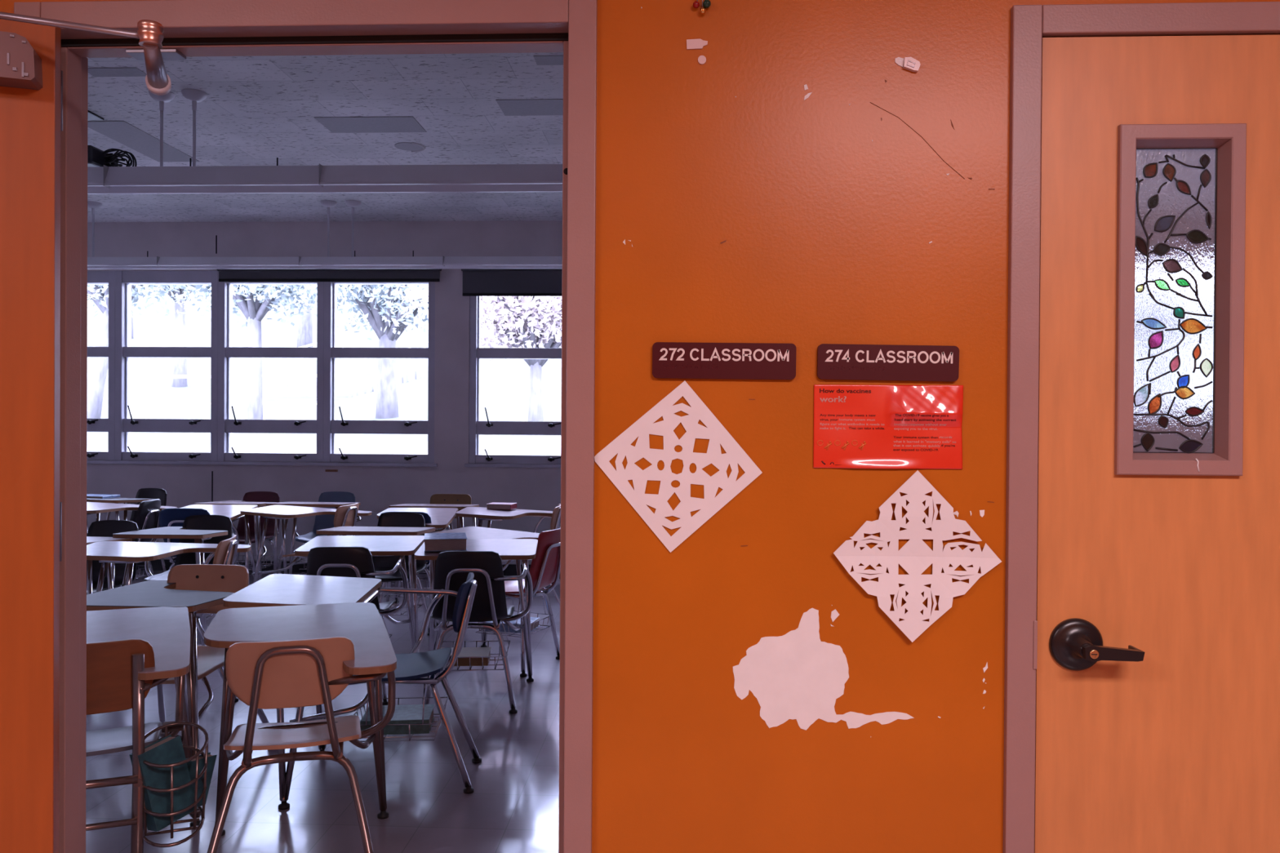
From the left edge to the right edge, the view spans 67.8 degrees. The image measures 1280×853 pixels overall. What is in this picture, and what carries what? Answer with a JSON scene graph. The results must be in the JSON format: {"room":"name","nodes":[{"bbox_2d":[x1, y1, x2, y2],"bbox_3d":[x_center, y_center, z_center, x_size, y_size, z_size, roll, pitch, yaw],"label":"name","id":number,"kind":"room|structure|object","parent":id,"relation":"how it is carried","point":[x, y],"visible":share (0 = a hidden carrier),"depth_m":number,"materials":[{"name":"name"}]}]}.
{"room":"school corridor","nodes":[
{"label":"school corridor","id":0,"kind":"room"},
{"bbox_2d":[85,569,559,852],"bbox_3d":[0.659,1.425,3.567,15.600,0.050,10.900,0,0,3],"label":"floor","id":1,"kind":"structure","parent":0,"point":[513,806],"depth_m":3.75,"materials":[{"name":"tile"}]},
{"bbox_2d":[86,520,138,594],"bbox_3d":[-3.192,0.965,5.382,0.610,0.795,0.770,0,0,5],"label":"desk","id":2,"kind":"object","parent":1,"relation":"on","point":[99,531],"visible":0.16,"depth_m":5.68,"materials":[{"name":"laminate"}]},
{"bbox_2d":[86,488,167,572],"bbox_3d":[-4.352,0.939,7.986,0.610,0.795,0.770,0,0,15],"label":"desk","id":3,"kind":"object","parent":1,"relation":"on","point":[143,494],"visible":0.21,"depth_m":8.20,"materials":[{"name":"laminate"}]},
{"bbox_2d":[86,493,119,498],"bbox_3d":[-4.530,0.581,7.922,0.302,0.020,0.200,0,0,11],"label":"book","id":4,"kind":"object","parent":3,"relation":"on","point":[88,495],"visible":0.73,"depth_m":7.86,"materials":[{"name":"paper"}]},
{"bbox_2d":[86,498,177,579],"bbox_3d":[-4.008,0.947,7.204,0.766,0.795,0.586,0,0,1],"label":"desk","id":5,"kind":"object","parent":1,"relation":"on","point":[147,517],"visible":0.32,"depth_m":7.19,"materials":[{"name":"laminate"}]},
{"bbox_2d":[134,560,152,579],"bbox_3d":[-3.947,1.038,7.201,0.340,0.218,0.349,0,0,1],"label":"basket","id":6,"kind":"object","parent":5,"relation":"on","point":[150,566],"depth_m":7.35,"materials":[{"name":"silver metal"}]},
{"bbox_2d":[85,605,208,852],"bbox_3d":[-1.651,0.989,2.916,0.630,0.800,0.810,0,0,-21],"label":"desk","id":7,"kind":"object","parent":1,"relation":"on","point":[131,652],"visible":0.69,"depth_m":2.71,"materials":[{"name":"laminate"}]},
{"bbox_2d":[129,734,197,831],"bbox_3d":[-1.361,1.017,2.723,0.076,0.246,0.162,1,0,30],"label":"book","id":8,"kind":"object","parent":7,"relation":"in","point":[168,749],"visible":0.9,"depth_m":2.70,"materials":[{"name":"teal paper"}]},
{"bbox_2d":[142,721,208,847],"bbox_3d":[-1.358,1.037,2.767,0.190,0.279,0.270,0,0,-21],"label":"basket","id":9,"kind":"object","parent":7,"relation":"on","point":[147,742],"depth_m":2.71,"materials":[{"name":"brown metal"}]},
{"bbox_2d":[186,752,217,807],"bbox_3d":[-1.324,1.059,2.834,0.051,0.164,0.121,1,0,18],"label":"book","id":10,"kind":"object","parent":7,"relation":"in","point":[191,765],"visible":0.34,"depth_m":2.84,"materials":[{"name":"teal paper"}]},
{"bbox_2d":[86,534,250,702],"bbox_3d":[-2.451,0.975,4.935,0.812,0.790,0.586,0,0,-10],"label":"desk","id":11,"kind":"object","parent":1,"relation":"on","point":[108,553],"visible":0.44,"depth_m":4.89,"materials":[{"name":"laminate"}]},
{"bbox_2d":[111,515,231,645],"bbox_3d":[-2.763,0.965,5.764,0.586,0.795,0.766,0,0,1],"label":"desk","id":12,"kind":"object","parent":1,"relation":"on","point":[196,529],"visible":0.37,"depth_m":5.80,"materials":[{"name":"laminate"}]},
{"bbox_2d":[205,613,213,620],"bbox_3d":[-2.759,1.055,5.826,0.349,0.218,0.340,0,0,1],"label":"basket","id":13,"kind":"object","parent":12,"relation":"on","point":[206,613],"depth_m":5.81,"materials":[{"name":"silver metal"}]},
{"bbox_2d":[86,564,269,814],"bbox_3d":[-1.848,0.987,3.762,0.586,0.790,0.825,0,0,3],"label":"desk","id":14,"kind":"object","parent":1,"relation":"on","point":[199,588],"visible":0.44,"depth_m":3.77,"materials":[{"name":"laminate"}]},
{"bbox_2d":[159,504,261,581],"bbox_3d":[-3.132,0.955,6.860,0.586,0.795,0.766,0,0,1],"label":"desk","id":15,"kind":"object","parent":1,"relation":"on","point":[173,517],"visible":0.23,"depth_m":6.74,"materials":[{"name":"laminate"}]},
{"bbox_2d":[194,491,281,578],"bbox_3d":[-3.209,0.948,7.723,0.586,0.795,0.766,0,0,3],"label":"desk","id":16,"kind":"object","parent":1,"relation":"on","point":[260,499],"visible":0.23,"depth_m":7.95,"materials":[{"name":"laminate"}]},
{"bbox_2d":[236,539,273,569],"bbox_3d":[-3.204,1.039,7.785,0.349,0.218,0.340,0,0,3],"label":"basket","id":17,"kind":"object","parent":16,"relation":"on","point":[241,541],"depth_m":7.89,"materials":[{"name":"silver metal"}]},
{"bbox_2d":[204,602,396,852],"bbox_3d":[-1.076,0.997,2.999,0.586,0.790,0.812,0,0,-16],"label":"desk","id":18,"kind":"object","parent":1,"relation":"on","point":[298,655],"visible":1,"depth_m":2.84,"materials":[{"name":"laminate"}]},
{"bbox_2d":[240,502,372,586],"bbox_3d":[-2.417,0.961,6.979,0.812,0.790,0.600,0,0,9],"label":"desk","id":19,"kind":"object","parent":1,"relation":"on","point":[346,515],"visible":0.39,"depth_m":6.86,"materials":[{"name":"laminate"}]},
{"bbox_2d":[266,491,360,573],"bbox_3d":[-2.580,0.953,7.717,0.610,0.795,0.770,0,0,3],"label":"desk","id":20,"kind":"object","parent":1,"relation":"on","point":[331,500],"visible":0.37,"depth_m":7.74,"materials":[{"name":"laminate"}]},
{"bbox_2d":[297,557,306,569],"bbox_3d":[-2.576,1.043,7.818,0.349,0.218,0.340,0,0,3],"label":"basket","id":21,"kind":"object","parent":20,"relation":"on","point":[301,557],"depth_m":7.68,"materials":[{"name":"silver metal"}]},
{"bbox_2d":[222,572,481,809],"bbox_3d":[-1.087,0.992,3.750,0.892,0.790,0.610,0,0,-4],"label":"desk","id":22,"kind":"object","parent":1,"relation":"on","point":[273,589],"visible":0.77,"depth_m":3.67,"materials":[{"name":"laminate"}]},
{"bbox_2d":[360,703,434,734],"bbox_3d":[-0.954,1.157,3.760,0.260,0.055,0.202,0,0,-6],"label":"book","id":23,"kind":"object","parent":22,"relation":"in","point":[403,713],"visible":0.72,"depth_m":3.67,"materials":[{"name":"paper"}]},
{"bbox_2d":[353,683,448,742],"bbox_3d":[-0.948,1.081,3.761,0.340,0.218,0.349,0,0,-4],"label":"basket","id":24,"kind":"object","parent":22,"relation":"on","point":[434,691],"depth_m":3.65,"materials":[{"name":"silver metal"}]},
{"bbox_2d":[294,535,424,705],"bbox_3d":[-1.490,0.978,4.999,0.610,0.795,0.770,0,0,-3],"label":"desk","id":25,"kind":"object","parent":1,"relation":"on","point":[343,556],"visible":0.44,"depth_m":4.92,"materials":[{"name":"laminate"}]},
{"bbox_2d":[315,512,435,635],"bbox_3d":[-1.597,0.971,5.968,0.610,0.795,0.770,0,0,3],"label":"desk","id":26,"kind":"object","parent":1,"relation":"on","point":[388,523],"visible":0.45,"depth_m":6.13,"materials":[{"name":"laminate"}]},
{"bbox_2d":[377,578,422,615],"bbox_3d":[-1.593,1.061,6.069,0.349,0.218,0.340,0,0,3],"label":"basket","id":27,"kind":"object","parent":26,"relation":"on","point":[418,581],"depth_m":6.13,"materials":[{"name":"silver metal"}]},
{"bbox_2d":[377,507,459,626],"bbox_3d":[-1.585,0.966,6.718,0.586,0.795,0.766,0,0,0],"label":"desk","id":28,"kind":"object","parent":1,"relation":"on","point":[437,517],"visible":0.27,"depth_m":6.67,"materials":[{"name":"laminate"}]},
{"bbox_2d":[383,566,430,597],"bbox_3d":[-1.589,1.057,6.657,0.349,0.218,0.340,0,0,0],"label":"basket","id":29,"kind":"object","parent":28,"relation":"on","point":[427,570],"depth_m":6.51,"materials":[{"name":"silver metal"}]},
{"bbox_2d":[388,493,479,603],"bbox_3d":[-1.595,0.962,7.608,0.610,0.790,0.792,0,0,3],"label":"desk","id":30,"kind":"object","parent":1,"relation":"on","point":[460,501],"visible":0.24,"depth_m":7.93,"materials":[{"name":"laminate"}]},
{"bbox_2d":[414,538,537,713],"bbox_3d":[-0.843,0.984,4.877,0.610,0.795,0.770,0,0,-4],"label":"desk","id":31,"kind":"object","parent":1,"relation":"on","point":[483,557],"visible":0.83,"depth_m":4.61,"materials":[{"name":"laminate"}]},
{"bbox_2d":[424,532,466,551],"bbox_3d":[-1.019,0.604,4.987,0.215,0.062,0.262,0,0,-12],"label":"book","id":32,"kind":"object","parent":31,"relation":"on","point":[433,541],"visible":0.99,"depth_m":4.87,"materials":[{"name":"paper"}]},
{"bbox_2d":[440,647,491,666],"bbox_3d":[-0.886,1.155,4.778,0.260,0.045,0.202,0,0,-4],"label":"book","id":33,"kind":"object","parent":31,"relation":"in","point":[465,651],"visible":0.43,"depth_m":4.71,"materials":[{"name":"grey paper"}]},
{"bbox_2d":[441,621,510,671],"bbox_3d":[-0.836,1.075,4.777,0.349,0.218,0.340,0,0,-4],"label":"basket","id":34,"kind":"object","parent":31,"relation":"on","point":[495,628],"depth_m":4.63,"materials":[{"name":"silver metal"}]},
{"bbox_2d":[429,526,560,676],"bbox_3d":[-0.788,0.979,5.555,0.766,0.795,0.586,1,0,23],"label":"desk","id":35,"kind":"object","parent":1,"relation":"on","point":[544,570],"visible":0.55,"depth_m":5.46,"materials":[{"name":"laminate"}]},
{"bbox_2d":[485,617,539,632],"bbox_3d":[-0.739,1.148,5.530,0.260,0.050,0.202,0,0,13],"label":"book","id":36,"kind":"object","parent":35,"relation":"in","point":[532,619],"visible":0.3,"depth_m":5.46,"materials":[{"name":"paper"}]},
{"bbox_2d":[475,595,553,637],"bbox_3d":[-0.733,1.071,5.529,0.340,0.218,0.349,1,0,23],"label":"basket","id":37,"kind":"object","parent":35,"relation":"on","point":[550,616],"depth_m":5.50,"materials":[{"name":"silver metal"}]},
{"bbox_2d":[455,503,560,608],"bbox_3d":[-0.904,0.971,6.991,0.812,0.790,0.586,0,0,1],"label":"desk","id":38,"kind":"object","parent":1,"relation":"on","point":[482,513],"visible":0.32,"depth_m":6.88,"materials":[{"name":"laminate"}]},
{"bbox_2d":[486,502,516,510],"bbox_3d":[-1.044,0.601,7.187,0.192,0.040,0.150,0,0,11],"label":"book","id":39,"kind":"object","parent":38,"relation":"on","point":[494,505],"visible":1,"depth_m":7.12,"materials":[{"name":"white paper"}]},
{"bbox_2d":[86,220,562,511],"bbox_3d":[0.372,-0.263,8.826,16.691,3.250,0.240,0,0,3],"label":"wall","id":40,"kind":"structure","parent":0,"point":[376,488],"depth_m":8.86,"materials":[{"name":"paint"}]},
{"bbox_2d":[86,271,115,460],"bbox_3d":[-5.438,-0.578,9.060,0.970,1.790,0.216,0,0,3],"label":"window","id":41,"kind":"structure","parent":40,"relation":"in","point":[94,277],"depth_m":8.99,"materials":[{"name":"paint"}]},
{"bbox_2d":[115,271,217,461],"bbox_3d":[-4.458,-0.571,9.014,0.991,1.790,0.216,0,0,3],"label":"window","id":42,"kind":"structure","parent":40,"relation":"in","point":[125,424],"depth_m":8.98,"materials":[{"name":"paint"}]},
{"bbox_2d":[86,460,437,466],"bbox_3d":[-4.952,0.336,8.968,6.149,0.030,0.045,0,0,3],"label":"trim","id":43,"kind":"structure","parent":40,"relation":"attached to","point":[135,462],"depth_m":8.88,"materials":[{"name":"paint"}]},
{"bbox_2d":[217,271,324,462],"bbox_3d":[-3.458,-0.564,8.966,1.012,1.790,0.216,0,0,3],"label":"window","id":44,"kind":"structure","parent":40,"relation":"in","point":[226,425],"depth_m":8.94,"materials":[{"name":"paint"}]},
{"bbox_2d":[217,268,441,281],"bbox_3d":[-2.883,-1.425,8.822,2.099,0.167,0.070,0,0,3],"label":"roller shade","id":45,"kind":"object","parent":44,"relation":"attached to","point":[373,274],"visible":0.79,"depth_m":8.81,"materials":[{"name":"grey fabric"}]},
{"bbox_2d":[86,510,560,564],"bbox_3d":[-3.045,1.016,8.815,7.500,0.447,0.160,0,0,3],"label":"trim","id":46,"kind":"structure","parent":40,"relation":"attached to","point":[304,525],"depth_m":8.73,"materials":[{"name":"paint"}]},
{"bbox_2d":[136,559,559,576],"bbox_3d":[-3.047,1.290,8.822,7.500,0.099,0.150,0,0,3],"label":"baseboard","id":47,"kind":"structure","parent":40,"relation":"attached to","point":[511,570],"depth_m":8.76,"materials":[{"name":"black rubber"}]},
{"bbox_2d":[323,281,435,463],"bbox_3d":[-2.427,-0.557,8.918,1.052,1.790,0.216,0,0,3],"label":"window","id":48,"kind":"structure","parent":40,"relation":"in","point":[331,426],"depth_m":8.89,"materials":[{"name":"paint"}]},
{"bbox_2d":[461,268,562,296],"bbox_3d":[-0.623,-1.343,8.716,2.039,0.299,0.070,0,0,3],"label":"roller shade","id":49,"kind":"object","parent":40,"relation":"attached to","point":[476,282],"visible":0.33,"depth_m":8.73,"materials":[{"name":"grey fabric"}]},
{"bbox_2d":[464,463,560,467],"bbox_3d":[-0.602,0.366,8.763,2.038,0.030,0.045,0,0,3],"label":"trim","id":50,"kind":"structure","parent":40,"relation":"attached to","point":[497,465],"depth_m":8.77,"materials":[{"name":"paint"}]},
{"bbox_2d":[468,296,561,464],"bbox_3d":[-1.075,-0.548,8.854,1.012,1.790,0.216,0,0,3],"label":"window","id":51,"kind":"structure","parent":40,"relation":"in","point":[477,427],"depth_m":8.83,"materials":[{"name":"paint"}]},
{"bbox_2d":[86,52,563,222],"bbox_3d":[0.769,-1.897,5.407,15.600,0.091,7.170,0,0,3],"label":"ceiling","id":52,"kind":"structure","parent":0,"point":[473,108],"depth_m":5.95,"materials":[{"name":"tile"}]},
{"bbox_2d":[87,110,137,167],"bbox_3d":[-3.296,-1.705,5.745,0.514,0.371,0.315,0,0,3],"label":"ceiling projector","id":53,"kind":"object","parent":52,"relation":"hanging from","point":[96,157],"visible":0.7,"depth_m":5.74,"materials":[{"name":"black plastic"}]},
{"bbox_2d":[87,88,562,194],"bbox_3d":[-3.113,-1.614,5.403,7.050,0.546,0.203,0,0,3],"label":"pendant light","id":54,"kind":"object","parent":52,"relation":"hanging from","point":[492,178],"visible":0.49,"depth_m":5.29,"materials":[{"name":"white metal"}]},
{"bbox_2d":[87,200,562,269],"bbox_3d":[-2.986,-1.628,8.081,7.050,0.553,0.203,0,0,3],"label":"pendant light","id":55,"kind":"object","parent":52,"relation":"hanging from","point":[356,262],"visible":0.7,"depth_m":8.05,"materials":[{"name":"white metal"}]},
{"bbox_2d":[0,0,1279,852],"bbox_3d":[0.084,0.058,1.783,8.400,2.700,0.101,0,0,3],"label":"wall","id":56,"kind":"structure","parent":0,"point":[802,186],"depth_m":1.72,"materials":[{"name":"orange paint"}]},
{"bbox_2d":[0,11,171,852],"bbox_3d":[-1.385,0.327,1.621,1.127,2.129,0.216,0,0,-9],"label":"door","id":57,"kind":"structure","parent":56,"relation":"in","point":[31,73],"depth_m":1.71,"materials":[{"name":"orange wood"}]},
{"bbox_2d":[13,0,597,852],"bbox_3d":[-0.626,0.308,1.827,1.090,2.191,0.144,0,0,3],"label":"trim","id":58,"kind":"structure","parent":56,"relation":"attached to","point":[192,28],"depth_m":1.76,"materials":[{"name":"paint"}]},
{"bbox_2d":[594,381,762,552],"bbox_3d":[0.069,0.073,1.732,0.306,0.313,0.002,0,0,3],"label":"snowflake","id":59,"kind":"object","parent":56,"relation":"attached to","point":[717,434],"visible":1,"depth_m":1.73,"materials":[{"name":"white paper"}]},
{"bbox_2d":[686,39,707,49],"bbox_3d":[0.103,-0.693,1.726,0.038,0.018,0.003,0,0,3],"label":"strip","id":60,"kind":"object","parent":56,"relation":"attached to","point":[691,44],"visible":1,"depth_m":1.73,"materials":[{"name":"paper"}]},
{"bbox_2d":[693,0,711,14],"bbox_3d":[0.112,-0.788,1.716,0.033,0.089,0.015,0,0,3],"label":"cluster","id":61,"kind":"object","parent":56,"relation":"hanging from","point":[706,3],"visible":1,"depth_m":1.71,"materials":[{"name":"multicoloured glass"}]},
{"bbox_2d":[697,55,706,64],"bbox_3d":[0.112,-0.664,1.726,0.015,0.015,0.003,0,0,3],"label":"dot","id":62,"kind":"object","parent":56,"relation":"attached to","point":[701,60],"visible":1,"depth_m":1.72,"materials":[{"name":"paper"}]},
{"bbox_2d":[652,342,795,379],"bbox_3d":[0.152,-0.119,1.724,0.259,0.065,0.009,1,0,3],"label":"room sign","id":63,"kind":"object","parent":56,"relation":"attached to","point":[670,360],"visible":1,"depth_m":1.72,"materials":[{"name":"red plastic"}]},
{"bbox_2d":[813,384,963,469],"bbox_3d":[0.446,0.001,1.706,0.266,0.150,0.020,0,0,3],"label":"poster","id":64,"kind":"object","parent":56,"relation":"attached to","point":[856,426],"visible":1,"depth_m":1.71,"materials":[{"name":"red paper"}]},
{"bbox_2d":[819,426,845,430],"bbox_3d":[0.348,0.004,1.718,0.047,0.006,0.001,0,0,3],"label":"print","id":65,"kind":"object","parent":64,"relation":"on","point":[820,428],"depth_m":1.72,"materials":[{"name":"white"}]},
{"bbox_2d":[820,395,846,402],"bbox_3d":[0.348,-0.050,1.718,0.048,0.011,0.001,0,0,3],"label":"print","id":66,"kind":"object","parent":64,"relation":"on","point":[823,398],"depth_m":1.72,"materials":[{"name":"white"}]},
{"bbox_2d":[819,388,871,393],"bbox_3d":[0.370,-0.064,1.716,0.092,0.008,0.001,0,0,3],"label":"print","id":67,"kind":"object","parent":64,"relation":"on","point":[821,390],"depth_m":1.72,"materials":[{"name":"black"}]},
{"bbox_2d":[820,413,875,417],"bbox_3d":[0.374,-0.020,1.716,0.100,0.006,0.001,0,0,3],"label":"print","id":68,"kind":"object","parent":64,"relation":"on","point":[821,415],"depth_m":1.72,"materials":[{"name":"black paper"}]},
{"bbox_2d":[821,422,884,426],"bbox_3d":[0.382,-0.004,1.716,0.115,0.006,0.001,0,0,3],"label":"print","id":69,"kind":"object","parent":64,"relation":"on","point":[822,424],"depth_m":1.72,"materials":[{"name":"white"}]},
{"bbox_2d":[839,418,875,421],"bbox_3d":[0.391,-0.012,1.716,0.064,0.005,0.001,0,0,4],"label":"print","id":70,"kind":"object","parent":64,"relation":"on","point":[840,420],"depth_m":1.72,"materials":[{"name":"white"}]},
{"bbox_2d":[852,426,884,429],"bbox_3d":[0.408,0.003,1.714,0.064,0.004,0.001,0,0,3],"label":"print","id":71,"kind":"object","parent":64,"relation":"on","point":[853,428],"depth_m":1.71,"materials":[{"name":"black"}]},
{"bbox_2d":[893,448,938,451],"bbox_3d":[0.496,0.043,1.711,0.080,0.006,0.001,0,0,4],"label":"print","id":72,"kind":"object","parent":64,"relation":"on","point":[894,450],"depth_m":1.71,"materials":[{"name":"black"}]},
{"bbox_2d":[893,435,937,438],"bbox_3d":[0.495,0.020,1.710,0.079,0.006,0.001,0,0,3],"label":"print","id":73,"kind":"object","parent":64,"relation":"on","point":[895,437],"depth_m":1.71,"materials":[{"name":"black"}]},
{"bbox_2d":[893,427,937,430],"bbox_3d":[0.496,0.004,1.710,0.078,0.006,0.001,0,0,3],"label":"print","id":74,"kind":"object","parent":64,"relation":"on","point":[895,428],"depth_m":1.71,"materials":[{"name":"white"}]},
{"bbox_2d":[893,444,939,447],"bbox_3d":[0.497,0.035,1.710,0.083,0.006,0.001,0,0,4],"label":"print","id":75,"kind":"object","parent":64,"relation":"on","point":[894,445],"depth_m":1.71,"materials":[{"name":"white"}]},
{"bbox_2d":[893,422,946,426],"bbox_3d":[0.503,-0.003,1.708,0.093,0.006,0.003,0,0,2],"label":"print","id":76,"kind":"object","parent":64,"relation":"attached to","point":[895,424],"depth_m":1.71,"materials":[{"name":"white"}]},
{"bbox_2d":[894,413,948,417],"bbox_3d":[0.504,-0.019,1.699,0.095,0.006,0.009,0,0,2],"label":"print","id":77,"kind":"object","parent":64,"relation":"attached to","point":[895,415],"depth_m":1.70,"materials":[{"name":"black"}]},
{"bbox_2d":[893,440,955,444],"bbox_3d":[0.511,0.028,1.710,0.111,0.006,0.001,0,0,4],"label":"print","id":78,"kind":"object","parent":64,"relation":"on","point":[895,442],"depth_m":1.71,"materials":[{"name":"white"}]},
{"bbox_2d":[894,418,955,422],"bbox_3d":[0.511,-0.011,1.703,0.109,0.006,0.005,0,0,3],"label":"print","id":79,"kind":"object","parent":64,"relation":"on","point":[895,420],"depth_m":1.70,"materials":[{"name":"black paper"}]},
{"bbox_2d":[817,343,959,382],"bbox_3d":[0.445,-0.115,1.711,0.251,0.064,0.009,1,0,3],"label":"room sign","id":80,"kind":"object","parent":56,"relation":"attached to","point":[834,361],"visible":1,"depth_m":1.71,"materials":[{"name":"red plastic"}]},
{"bbox_2d":[894,57,919,72],"bbox_3d":[0.480,-0.649,1.705,0.043,0.027,0.011,0,0,3],"label":"hook","id":81,"kind":"object","parent":56,"relation":"attached to","point":[910,64],"visible":1,"depth_m":1.70,"materials":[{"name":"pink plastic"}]},
{"bbox_2d":[833,470,1001,642],"bbox_3d":[0.496,0.232,1.706,0.298,0.308,0.012,0,0,3],"label":"snowflake","id":82,"kind":"object","parent":56,"relation":"attached to","point":[915,556],"visible":1,"depth_m":1.71,"materials":[{"name":"white paper"}]},
{"bbox_2d":[1003,1,1279,852],"bbox_3d":[1.173,0.336,1.741,1.032,2.160,0.146,0,0,3],"label":"trim","id":83,"kind":"structure","parent":56,"relation":"attached to","point":[1029,24],"depth_m":1.69,"materials":[{"name":"paint"}]},
{"bbox_2d":[1034,35,1279,852],"bbox_3d":[1.170,0.362,1.665,0.922,2.101,0.114,0,0,3],"label":"door","id":84,"kind":"structure","parent":56,"relation":"in","point":[1157,723],"depth_m":1.69,"materials":[{"name":"brown wood"}]},
{"label":"outside","id":85,"kind":"structure","parent":0,"visible":0},
{"bbox_2d":[86,285,561,448],"bbox_3d":[-3.306,-4.330,35.403,110.000,9.900,52.000,0,0,3],"label":"sky","id":86,"kind":"structure","parent":85,"point":[504,387],"depth_m":26.30,"materials":[{"name":"white"}]},
{"bbox_2d":[131,303,133,338],"bbox_3d":[-20.991,-9.145,38.855,11.533,11.331,10.173,0,0,13],"label":"tree","id":87,"kind":"object","parent":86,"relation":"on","point":[132,335],"visible":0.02,"depth_m":38.77,"materials":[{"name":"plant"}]},
{"bbox_2d":[87,284,199,418],"bbox_3d":[-10.061,-2.431,18.231,4.786,5.208,4.051,0,0,17],"label":"tree","id":88,"kind":"object","parent":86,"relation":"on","point":[98,367],"visible":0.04,"depth_m":18.11,"materials":[{"name":"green plant"}]},
{"bbox_2d":[131,284,211,386],"bbox_3d":[-12.851,-4.790,26.611,7.804,7.561,7.210,0,0,9],"label":"tree","id":89,"kind":"object","parent":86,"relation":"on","point":[179,364],"visible":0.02,"depth_m":26.20,"materials":[{"name":"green plant"}]},
{"bbox_2d":[145,373,316,419],"bbox_3d":[-7.771,-0.428,18.269,3.373,1.185,0.070,0,0,-2],"label":"pipe railing","id":90,"kind":"object","parent":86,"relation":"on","point":[205,377],"visible":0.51,"depth_m":18.23,"materials":[{"name":"white metal"}]},
{"bbox_2d":[170,284,359,419],"bbox_3d":[-7.125,-2.161,17.547,3.904,4.718,3.431,0,0,3],"label":"tree","id":91,"kind":"object","parent":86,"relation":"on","point":[253,311],"visible":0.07,"depth_m":17.45,"materials":[{"name":"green plant"}]},
{"bbox_2d":[296,293,312,346],"bbox_3d":[-12.476,-8.147,34.879,10.359,11.208,9.834,0,0,-23],"label":"tree","id":92,"kind":"object","parent":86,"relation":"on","point":[304,325],"visible":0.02,"depth_m":35.11,"materials":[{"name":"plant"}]},
{"bbox_2d":[232,334,426,400],"bbox_3d":[-8.287,-1.387,26.146,2.607,2.784,6.339,0,0,8],"label":"staircase","id":93,"kind":"structure","parent":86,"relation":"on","point":[354,381],"depth_m":25.69,"materials":[{"name":"concrete"}]},
{"bbox_2d":[307,284,428,418],"bbox_3d":[-5.022,-2.368,19.576,4.381,4.567,3.915,0,0,-3],"label":"tree","id":94,"kind":"object","parent":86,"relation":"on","point":[388,318],"visible":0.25,"depth_m":19.28,"materials":[{"name":"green plant"}]},
{"bbox_2d":[395,284,561,421],"bbox_3d":[-1.808,-1.907,16.698,4.298,3.977,3.759,1,0,26],"label":"tree","id":95,"kind":"object","parent":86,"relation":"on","point":[517,319],"visible":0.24,"depth_m":16.24,"materials":[{"name":"green plant"}]},
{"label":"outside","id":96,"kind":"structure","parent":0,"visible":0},
{"bbox_2d":[86,436,560,454],"bbox_3d":[-9.349,0.319,14.094,60.000,0.572,2.199,0,0,3],"label":"ground","id":97,"kind":"structure","parent":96,"point":[528,446],"depth_m":14.15,"materials":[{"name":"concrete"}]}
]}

